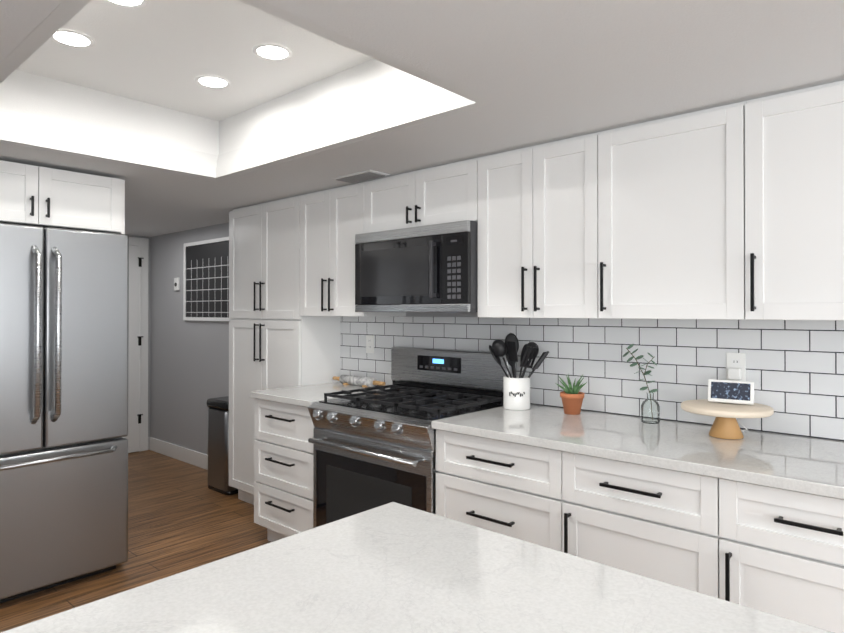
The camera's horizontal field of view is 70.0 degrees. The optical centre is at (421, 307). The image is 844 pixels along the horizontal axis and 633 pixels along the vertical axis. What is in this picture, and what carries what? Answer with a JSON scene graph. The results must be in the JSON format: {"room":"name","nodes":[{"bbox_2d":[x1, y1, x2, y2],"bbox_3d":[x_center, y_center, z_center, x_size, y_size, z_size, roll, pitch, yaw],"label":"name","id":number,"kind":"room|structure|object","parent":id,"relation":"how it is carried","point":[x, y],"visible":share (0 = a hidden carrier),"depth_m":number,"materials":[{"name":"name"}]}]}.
{"room":"kitchen","nodes":[
{"label":"kitchen","id":0,"kind":"room"},
{"bbox_2d":[0,450,270,631],"bbox_3d":[-1.010,1.428,1.761,8.550,0.050,4.300,0,0,42],"label":"floor","id":1,"kind":"structure","parent":0,"point":[182,516],"depth_m":3.76,"materials":[{"name":"brown wood"}]},
{"bbox_2d":[0,223,128,602],"bbox_3d":[-2.083,0.509,3.153,0.801,1.805,0.798,0,0,42],"label":"refrigerator","id":2,"kind":"object","parent":1,"relation":"on","point":[64,312],"visible":1,"depth_m":2.99,"materials":[{"name":"silver metal"}]},
{"bbox_2d":[117,180,124,437],"bbox_3d":[-1.882,0.351,3.545,0.578,2.125,0.019,0,0,42],"label":"panel","id":3,"kind":"object","parent":1,"relation":"on","point":[123,207],"visible":0.07,"depth_m":3.36,"materials":[{"name":"white paint"}]},
{"bbox_2d":[207,396,237,494],"bbox_3d":[-1.498,1.069,4.750,0.336,0.705,0.276,0,0,42],"label":"trash can","id":4,"kind":"object","parent":1,"relation":"on","point":[218,444],"visible":0.44,"depth_m":4.63,"materials":[{"name":"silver metal"}]},
{"bbox_2d":[254,398,314,541],"bbox_3d":[-0.573,0.975,3.642,0.584,0.879,0.718,0,0,42],"label":"base cabinet","id":5,"kind":"object","parent":1,"relation":"on","point":[283,475],"visible":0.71,"depth_m":3.41,"materials":[{"name":"white paint"}]},
{"bbox_2d":[250,382,389,406],"bbox_3d":[-0.569,0.516,3.648,0.586,0.034,0.708,0,0,42],"label":"countertop","id":6,"kind":"structure","parent":5,"relation":"on","point":[306,395],"depth_m":3.54,"materials":[{"name":"white stone"}]},
{"bbox_2d":[333,375,385,386],"bbox_3d":[-0.410,0.469,3.863,0.480,0.061,0.070,0,0,42],"label":"rolling pin","id":7,"kind":"object","parent":6,"relation":"on","point":[358,380],"visible":0.96,"depth_m":3.82,"materials":[{"name":"grey stone"}]},
{"bbox_2d":[229,195,339,504],"bbox_3d":[-0.998,0.346,4.250,0.850,2.144,0.388,0,0,42],"label":"pantry cabinet","id":8,"kind":"object","parent":1,"relation":"on","point":[276,340],"visible":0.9,"depth_m":4.10,"materials":[{"name":"white paint"}]},
{"bbox_2d":[308,346,515,527],"bbox_3d":[-0.066,0.822,3.136,0.848,1.178,0.738,0,0,42],"label":"range","id":9,"kind":"object","parent":1,"relation":"on","point":[372,448],"visible":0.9,"depth_m":3.02,"materials":[{"name":"silver metal"}]},
{"bbox_2d":[0,502,833,632],"bbox_3d":[-0.365,0.937,0.471,0.960,0.915,1.940,0,0,42],"label":"kitchen island","id":10,"kind":"object","parent":1,"relation":"on","point":[392,567],"visible":1,"depth_m":1.01,"materials":[{"name":"white stone"}]},
{"bbox_2d":[436,429,564,551],"bbox_3d":[0.503,0.969,2.675,0.616,0.879,0.718,0,0,42],"label":"base cabinet","id":11,"kind":"object","parent":1,"relation":"on","point":[512,489],"visible":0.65,"depth_m":2.41,"materials":[{"name":"white paint"}]},
{"bbox_2d":[431,404,843,499],"bbox_3d":[1.327,0.506,1.943,2.828,0.034,0.708,0,0,42],"label":"countertop","id":12,"kind":"structure","parent":11,"relation":"on","point":[810,465],"depth_m":2.17,"materials":[{"name":"white stone"}]},
{"bbox_2d":[489,333,548,409],"bbox_3d":[0.476,0.310,2.958,0.302,0.368,0.160,0,0,42],"label":"utensil crock","id":13,"kind":"object","parent":12,"relation":"on","point":[516,392],"visible":1,"depth_m":2.92,"materials":[{"name":"white ceramic"}]},
{"bbox_2d":[555,375,586,414],"bbox_3d":[0.700,0.400,2.813,0.135,0.186,0.134,0,0,42],"label":"succulent pot","id":14,"kind":"object","parent":12,"relation":"on","point":[572,398],"visible":1,"depth_m":2.78,"materials":[{"name":"brown ceramic"}]},
{"bbox_2d":[623,344,659,423],"bbox_3d":[0.947,0.324,2.605,0.153,0.336,0.084,0,0,42],"label":"bottle vase","id":15,"kind":"object","parent":12,"relation":"on","point":[648,372],"visible":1,"depth_m":2.59,"materials":[{"name":"clear glass"}]},
{"bbox_2d":[681,399,773,438],"bbox_3d":[1.159,0.431,2.297,0.316,0.118,0.316,0,0,42],"label":"cake stand","id":16,"kind":"object","parent":12,"relation":"on","point":[725,425],"visible":0.9,"depth_m":2.25,"materials":[{"name":"brown wood"}]},
{"bbox_2d":[707,379,753,404],"bbox_3d":[1.203,0.325,2.342,0.160,0.087,0.069,0,0,34],"label":"smart display","id":17,"kind":"object","parent":16,"relation":"on","point":[731,391],"visible":1,"depth_m":2.32,"materials":[{"name":"white plastic"}]},
{"bbox_2d":[562,451,720,597],"bbox_3d":[0.934,0.966,2.288,0.539,0.879,0.718,0,0,42],"label":"base cabinet","id":18,"kind":"object","parent":1,"relation":"on","point":[659,524],"visible":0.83,"depth_m":2.03,"materials":[{"name":"white paint"}]},
{"bbox_2d":[719,478,843,632],"bbox_3d":[1.315,0.964,1.945,0.482,0.879,0.718,0,0,42],"label":"base cabinet","id":19,"kind":"object","parent":1,"relation":"on","point":[781,552],"visible":0.81,"depth_m":1.75,"materials":[{"name":"white paint"}]},
{"bbox_2d":[128,235,150,452],"bbox_3d":[-4.186,0.148,4.557,0.100,2.545,4.200,0,0,42],"label":"wall","id":20,"kind":"structure","parent":0,"point":[149,275],"depth_m":6.07,"materials":[{"name":"grey paint"}]},
{"bbox_2d":[124,237,148,452],"bbox_3d":[-3.046,0.364,5.652,0.125,2.125,0.985,0,0,42],"label":"door","id":21,"kind":"structure","parent":20,"relation":"attached to","point":[137,437],"depth_m":5.96,"materials":[{"name":"white paint"}]},
{"bbox_2d":[0,0,843,236],"bbox_3d":[-1.010,-0.932,1.776,8.550,0.380,4.300,0,0,42],"label":"ceiling","id":22,"kind":"structure","parent":0,"point":[390,87],"depth_m":2.40,"materials":[{"name":"white paint"}]},
{"bbox_2d":[51,29,94,47],"bbox_3d":[-1.402,-1.075,2.411,0.164,0.005,0.164,0,0,42],"label":"recessed light","id":23,"kind":"object","parent":22,"relation":"in","point":[75,39],"visible":0.92,"depth_m":2.41,"materials":[{"name":"white plastic"}]},
{"bbox_2d":[104,0,147,7],"bbox_3d":[-1.037,-1.077,2.083,0.164,0.005,0.164,0,0,42],"label":"recessed light","id":24,"kind":"object","parent":22,"relation":"in","point":[129,3],"visible":1,"depth_m":2.13,"materials":[{"name":"white plastic"}]},
{"bbox_2d":[195,75,230,88],"bbox_3d":[-0.994,-1.072,2.865,0.164,0.005,0.164,0,0,42],"label":"recessed light","id":25,"kind":"object","parent":22,"relation":"in","point":[214,82],"visible":1,"depth_m":2.85,"materials":[{"name":"white plastic"}]},
{"bbox_2d":[252,44,291,60],"bbox_3d":[-0.629,-1.074,2.537,0.164,0.005,0.164,0,0,42],"label":"recessed light","id":26,"kind":"object","parent":22,"relation":"in","point":[274,52],"visible":1,"depth_m":2.53,"materials":[{"name":"white plastic"}]},
{"bbox_2d":[332,170,389,183],"bbox_3d":[-0.344,-0.727,3.361,0.320,0.010,0.150,0,0,42],"label":"ceiling vent","id":27,"kind":"object","parent":22,"relation":"in","point":[361,176],"visible":1,"depth_m":3.33,"materials":[{"name":"white metal"}]},
{"bbox_2d":[150,222,830,454],"bbox_3d":[0.394,0.140,3.331,8.550,2.545,0.100,0,0,42],"label":"wall","id":28,"kind":"structure","parent":0,"point":[189,368],"depth_m":5.65,"materials":[{"name":"grey paint"}]},
{"bbox_2d":[174,278,179,290],"bbox_3d":[-2.315,-0.223,5.682,0.080,0.120,0.025,0,0,42],"label":"switch","id":29,"kind":"object","parent":28,"relation":"attached to","point":[176,284],"visible":1,"depth_m":5.67,"materials":[{"name":"white plastic"}]},
{"bbox_2d":[148,437,207,469],"bbox_3d":[-1.972,1.360,5.368,2.093,0.130,0.018,0,0,42],"label":"baseboard","id":30,"kind":"structure","parent":28,"relation":"attached to","point":[190,456],"depth_m":5.63,"materials":[{"name":"white wood"}]},
{"bbox_2d":[183,237,230,320],"bbox_3d":[-1.786,-0.241,5.209,1.120,0.710,0.020,0,0,42],"label":"picture","id":31,"kind":"object","parent":28,"relation":"attached to","point":[206,281],"visible":0.56,"depth_m":5.31,"materials":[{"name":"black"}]},
{"bbox_2d":[300,181,405,316],"bbox_3d":[-0.454,-0.338,3.765,0.606,0.782,0.388,0,0,42],"label":"upper cabinet","id":32,"kind":"object","parent":28,"relation":"attached to","point":[331,223],"visible":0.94,"depth_m":3.64,"materials":[{"name":"white paint"}]},
{"bbox_2d":[364,157,480,232],"bbox_3d":[0.071,-0.575,3.295,0.803,0.314,0.388,0,0,42],"label":"upper cabinet","id":33,"kind":"object","parent":28,"relation":"attached to","point":[447,193],"visible":0.73,"depth_m":3.14,"materials":[{"name":"white paint"}]},
{"bbox_2d":[355,220,477,311],"bbox_3d":[0.049,-0.195,3.267,0.801,0.438,0.455,0,0,42],"label":"microwave","id":34,"kind":"object","parent":33,"relation":"attached to","point":[430,268],"visible":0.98,"depth_m":3.06,"materials":[{"name":"grey metal"}]},
{"bbox_2d":[477,132,600,318],"bbox_3d":[0.601,-0.344,2.817,0.618,0.782,0.388,0,0,42],"label":"upper cabinet","id":35,"kind":"object","parent":28,"relation":"attached to","point":[537,231],"visible":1,"depth_m":2.67,"materials":[{"name":"white paint"}]},
{"bbox_2d":[340,316,843,440],"bbox_3d":[1.030,0.270,2.683,4.258,0.444,0.008,0,0,42],"label":"tile backsplash","id":36,"kind":"structure","parent":28,"relation":"attached to","point":[795,371],"depth_m":2.67,"materials":[{"name":"white tile"}]},
{"bbox_2d":[366,335,373,352],"bbox_3d":[-0.337,0.236,3.901,0.072,0.116,0.007,0,0,42],"label":"outlet","id":37,"kind":"object","parent":36,"relation":"attached to","point":[369,343],"visible":1,"depth_m":3.90,"materials":[{"name":"white plastic"}]},
{"bbox_2d":[726,353,747,430],"bbox_3d":[1.251,0.336,2.409,0.088,0.304,0.101,0,0,42],"label":"outlet","id":38,"kind":"object","parent":36,"relation":"attached to","point":[735,366],"visible":0.77,"depth_m":2.44,"materials":[{"name":"white plastic"}]},
{"bbox_2d":[598,101,746,319],"bbox_3d":[1.036,-0.346,2.425,0.549,0.782,0.388,0,0,42],"label":"upper cabinet","id":39,"kind":"object","parent":28,"relation":"attached to","point":[671,217],"visible":1,"depth_m":2.29,"materials":[{"name":"white paint"}]},
{"bbox_2d":[745,80,843,320],"bbox_3d":[1.446,-0.349,2.057,0.549,0.782,0.388,0,0,42],"label":"upper cabinet","id":40,"kind":"object","parent":28,"relation":"attached to","point":[794,205],"visible":1,"depth_m":2.03,"materials":[{"name":"white paint"}]},
{"bbox_3d":[-3.828,0.140,3.362,2.030,2.545,2.900,0,0,42],"label":"wall","id":41,"kind":"structure","parent":0,"visible":0},
{"bbox_2d":[0,160,121,233],"bbox_3d":[-2.139,-0.566,3.221,0.636,0.295,0.813,0,0,42],"label":"upper cabinet","id":42,"kind":"object","parent":41,"relation":"attached to","point":[39,196],"visible":1,"depth_m":3.11,"materials":[{"name":"white paint"}]}
]}

